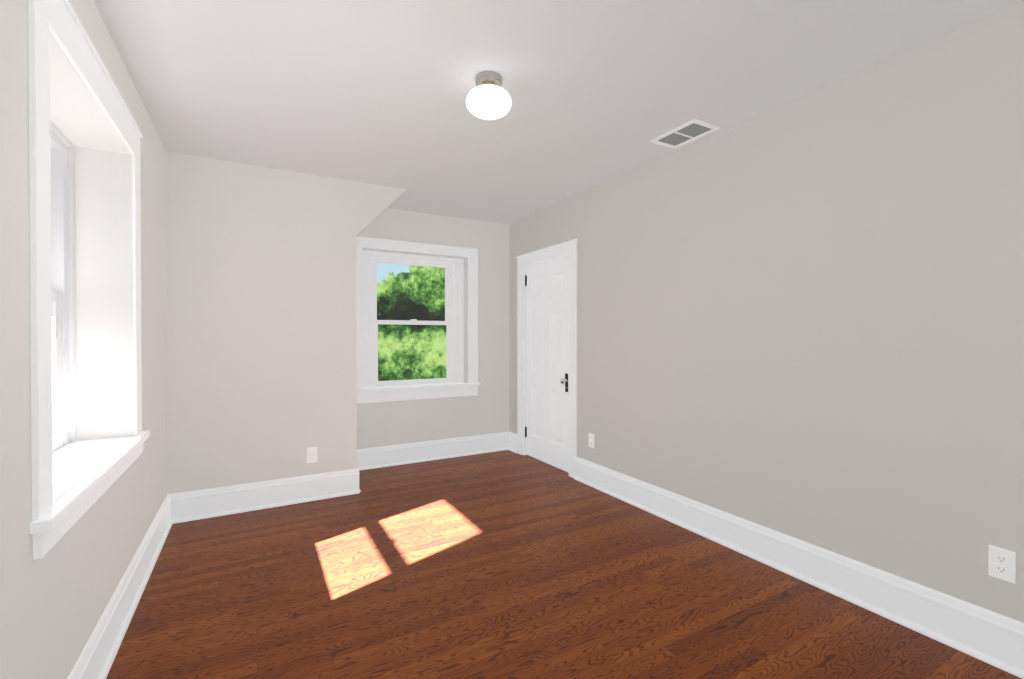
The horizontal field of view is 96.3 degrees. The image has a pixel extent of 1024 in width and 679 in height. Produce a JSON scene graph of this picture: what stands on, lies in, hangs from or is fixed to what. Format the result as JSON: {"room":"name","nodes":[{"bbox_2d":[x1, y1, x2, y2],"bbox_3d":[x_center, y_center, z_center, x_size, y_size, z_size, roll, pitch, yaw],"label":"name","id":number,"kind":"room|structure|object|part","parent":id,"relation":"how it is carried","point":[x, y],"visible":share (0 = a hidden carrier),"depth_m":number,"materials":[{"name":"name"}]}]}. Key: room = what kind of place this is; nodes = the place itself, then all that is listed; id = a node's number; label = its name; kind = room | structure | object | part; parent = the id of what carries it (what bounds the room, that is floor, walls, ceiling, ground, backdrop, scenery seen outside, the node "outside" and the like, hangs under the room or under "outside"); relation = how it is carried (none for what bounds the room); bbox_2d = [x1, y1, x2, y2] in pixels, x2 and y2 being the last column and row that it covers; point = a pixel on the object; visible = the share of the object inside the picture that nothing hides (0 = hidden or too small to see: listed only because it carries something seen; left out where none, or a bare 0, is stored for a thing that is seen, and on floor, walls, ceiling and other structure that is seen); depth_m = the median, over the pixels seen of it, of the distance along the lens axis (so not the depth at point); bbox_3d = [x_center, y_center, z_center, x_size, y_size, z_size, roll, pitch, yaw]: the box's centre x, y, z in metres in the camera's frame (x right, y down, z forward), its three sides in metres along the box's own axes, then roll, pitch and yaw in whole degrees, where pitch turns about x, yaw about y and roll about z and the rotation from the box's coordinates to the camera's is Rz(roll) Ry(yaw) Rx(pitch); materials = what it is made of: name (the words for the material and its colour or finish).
{"room":"empty bedroom","nodes":[
{"label":"empty bedroom","id":0,"kind":"room"},
{"bbox_2d":[0,0,166,678],"bbox_3d":[-1.408,0.001,1.198,0.300,2.400,5.510,0,0,-29],"label":"wall","id":1,"kind":"structure","parent":0,"point":[55,600],"depth_m":1.73,"materials":[{"name":"white paint"}]},
{"bbox_2d":[50,120,76,451],"bbox_3d":[-1.728,-0.184,1.566,0.105,1.335,1.011,0,0,-29],"label":"window","id":2,"kind":"structure","parent":1,"relation":"in","point":[63,232],"depth_m":1.94,"materials":[{"name":"white wood"}]},
{"bbox_3d":[-1.732,-0.172,1.564,0.076,1.251,0.817,0,0,-29],"label":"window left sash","id":3,"kind":"part","parent":2,"relation":"part of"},
{"bbox_2d":[29,430,149,533],"bbox_3d":[-1.587,0.468,1.651,0.254,0.030,1.271,0,0,-29],"label":"stool","id":4,"kind":"object","parent":2,"relation":"attached to","point":[83,470],"visible":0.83,"depth_m":1.61,"materials":[{"name":"white paint"}]},
{"bbox_2d":[28,0,142,519],"bbox_3d":[-1.502,-0.271,1.691,0.022,1.447,1.251,0,0,-29],"label":"window frame","id":5,"kind":"structure","parent":1,"relation":"in","point":[59,21],"depth_m":1.21,"materials":[{"name":"white wood"}]},
{"bbox_2d":[33,443,142,559],"bbox_3d":[-1.505,0.518,1.697,0.018,0.072,1.231,0,0,-29],"label":"trim","id":6,"kind":"structure","parent":1,"relation":"attached to","point":[44,543],"depth_m":1.39,"materials":[{"name":"white wood"}]},
{"bbox_2d":[68,495,171,678],"bbox_3d":[-1.092,1.110,0.983,0.030,0.186,4.571,0,0,-29],"label":"baseboard","id":7,"kind":"structure","parent":1,"relation":"attached to","point":[96,658],"depth_m":1.88,"materials":[{"name":"white wood"}]},
{"bbox_2d":[165,151,405,493],"bbox_3d":[-1.695,-0.017,3.614,1.575,2.400,0.619,0,0,-29],"label":"wall","id":8,"kind":"structure","parent":0,"point":[261,317],"depth_m":3.21,"materials":[{"name":"white paint"}]},
{"bbox_2d":[167,468,359,523],"bbox_3d":[-1.700,1.093,3.247,1.197,0.186,0.030,0,0,-29],"label":"baseboard","id":9,"kind":"structure","parent":8,"relation":"attached to","point":[206,503],"depth_m":3.21,"materials":[{"name":"white paint"}]},
{"bbox_2d":[307,447,316,462],"bbox_3d":[-1.476,0.853,3.385,0.070,0.115,0.007,0,0,-29],"label":"electrical outlet","id":10,"kind":"object","parent":8,"relation":"attached to","point":[311,454],"visible":1,"depth_m":3.38,"materials":[{"name":"white plastic"}]},
{"bbox_2d":[356,208,508,448],"bbox_3d":[-1.329,-0.022,4.291,2.878,2.400,0.200,0,0,-29],"label":"wall","id":11,"kind":"structure","parent":0,"point":[485,410],"depth_m":4.67,"materials":[{"name":"white paint"}]},
{"bbox_2d":[362,250,463,387],"bbox_3d":[-0.980,-0.179,4.541,1.046,1.310,0.105,0,0,-29],"label":"window","id":12,"kind":"structure","parent":11,"relation":"in","point":[458,291],"depth_m":4.53,"materials":[{"name":"white plastic"}]},
{"bbox_3d":[-0.982,-0.167,4.545,0.852,1.226,0.076,0,0,-29],"label":"window far sash","id":13,"kind":"part","parent":12,"relation":"part of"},
{"bbox_3d":[-0.982,-0.171,4.545,0.710,1.142,0.044,0,0,-29],"label":"pane","id":14,"kind":"part","parent":12,"relation":"part of","materials":[{"name":"clear glass"}]},
{"bbox_2d":[356,382,480,392],"bbox_3d":[-0.925,0.462,4.448,1.306,0.030,0.154,0,0,-29],"label":"stool","id":15,"kind":"object","parent":12,"relation":"attached to","point":[407,387],"visible":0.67,"depth_m":4.37,"materials":[{"name":"white paint"}]},
{"bbox_2d":[356,386,477,403],"bbox_3d":[-0.903,0.527,4.410,1.266,0.100,0.018,0,0,-29],"label":"trim","id":16,"kind":"structure","parent":11,"relation":"attached to","point":[385,396],"depth_m":4.39,"materials":[{"name":"white paint"}]},
{"bbox_2d":[356,236,477,388],"bbox_3d":[-0.903,-0.241,4.404,1.266,1.375,0.020,0,0,-29],"label":"window frame","id":17,"kind":"structure","parent":11,"relation":"in","point":[471,254],"depth_m":4.47,"materials":[{"name":"white paint"}]},
{"bbox_2d":[357,432,508,470],"bbox_3d":[-0.759,1.083,4.489,1.698,0.186,0.030,0,0,-29],"label":"baseboard","id":18,"kind":"structure","parent":11,"relation":"attached to","point":[386,456],"depth_m":4.46,"materials":[{"name":"white paint"}]},
{"bbox_2d":[94,0,1023,224],"bbox_3d":[-0.089,-1.254,1.933,3.328,0.100,5.510,0,0,-29],"label":"ceiling","id":19,"kind":"structure","parent":0,"point":[376,92],"depth_m":2.09,"materials":[{"name":"white paint"}]},
{"bbox_2d":[466,71,511,119],"bbox_3d":[-0.107,-1.120,2.118,0.212,0.172,0.212,0,0,-29],"label":"flush-mount light","id":20,"kind":"object","parent":19,"relation":"attached to","point":[488,97],"visible":1,"depth_m":2.06,"materials":[{"name":"white glass"}]},
{"bbox_2d":[649,119,720,148],"bbox_3d":[1.014,-1.207,2.705,0.220,0.006,0.330,0,0,-29],"label":"ceiling vent","id":21,"kind":"object","parent":19,"relation":"in","point":[687,132],"visible":1,"depth_m":2.69,"materials":[{"name":"white metal"}]},
{"bbox_2d":[106,450,1021,678],"bbox_3d":[-0.089,1.245,1.951,3.328,0.100,5.510,0,0,-29],"label":"floor","id":22,"kind":"structure","parent":0,"point":[506,564],"depth_m":2.11,"materials":[{"name":"brown wood"}]},
{"bbox_2d":[509,2,1023,622],"bbox_3d":[1.294,-0.005,2.723,0.150,2.410,5.510,0,0,-29],"label":"wall","id":23,"kind":"structure","parent":0,"point":[803,318],"depth_m":2.15,"materials":[{"name":"white paint"}]},
{"bbox_2d":[508,432,516,452],"bbox_3d":[0.009,1.081,4.824,0.030,0.186,0.202,0,0,-29],"label":"baseboard","id":24,"kind":"structure","parent":23,"relation":"attached to","point":[512,442],"depth_m":4.82,"materials":[{"name":"white paint"}]},
{"bbox_2d":[516,239,577,477],"bbox_3d":[0.359,0.163,4.340,0.170,2.029,0.993,0,0,-29],"label":"door frame","id":25,"kind":"structure","parent":23,"relation":"attached to","point":[569,247],"depth_m":4.19,"materials":[{"name":"white paint"}]},
{"bbox_2d":[525,257,568,472],"bbox_3d":[0.315,0.223,4.320,0.101,1.894,0.770,0,0,-29],"label":"door","id":26,"kind":"structure","parent":23,"relation":"in","point":[547,355],"depth_m":4.31,"materials":[{"name":"white paint"}]},
{"bbox_3d":[0.135,0.172,4.648,0.022,1.653,0.022,0,0,-29],"label":"door hinge","id":27,"kind":"part","parent":26,"relation":"part of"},
{"bbox_3d":[0.454,0.389,4.036,0.062,0.102,0.054,0,0,-29],"label":"knob","id":28,"kind":"part","parent":26,"relation":"part of","materials":[{"name":"silver metal"}]},
{"bbox_2d":[565,373,567,391],"bbox_3d":[0.482,0.382,4.052,0.004,0.165,0.042,0,0,-29],"label":"escutcheon","id":29,"kind":"object","parent":26,"relation":"attached to","point":[566,377],"visible":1,"depth_m":4.05,"materials":[{"name":"black metal"}]},
{"bbox_2d":[588,433,593,447],"bbox_3d":[0.643,0.820,3.723,0.007,0.115,0.070,0,0,-29],"label":"electrical outlet","id":30,"kind":"object","parent":23,"relation":"attached to","point":[591,440],"visible":1,"depth_m":3.72,"materials":[{"name":"white plastic"}]},
{"bbox_2d":[574,457,1023,678],"bbox_3d":[1.524,1.101,2.141,0.030,0.186,4.015,0,0,-29],"label":"baseboard","id":31,"kind":"structure","parent":23,"relation":"attached to","point":[986,636],"depth_m":2.12,"materials":[{"name":"white paint"}]},
{"bbox_2d":[988,545,1015,583],"bbox_3d":[1.796,0.823,1.682,0.007,0.115,0.070,0,0,-29],"label":"electrical outlet","id":32,"kind":"object","parent":23,"relation":"attached to","point":[1001,563],"visible":1,"depth_m":1.68,"materials":[{"name":"white plastic"}]},
{"label":"outside","id":33,"kind":"structure","parent":0,"visible":0},
{"bbox_2d":[377,263,445,380],"bbox_3d":[-2.426,-0.853,8.385,11.000,8.000,0.001,0,0,-29],"label":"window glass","id":34,"kind":"object","parent":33,"point":[412,313],"depth_m":8.68,"materials":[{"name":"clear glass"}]}
]}

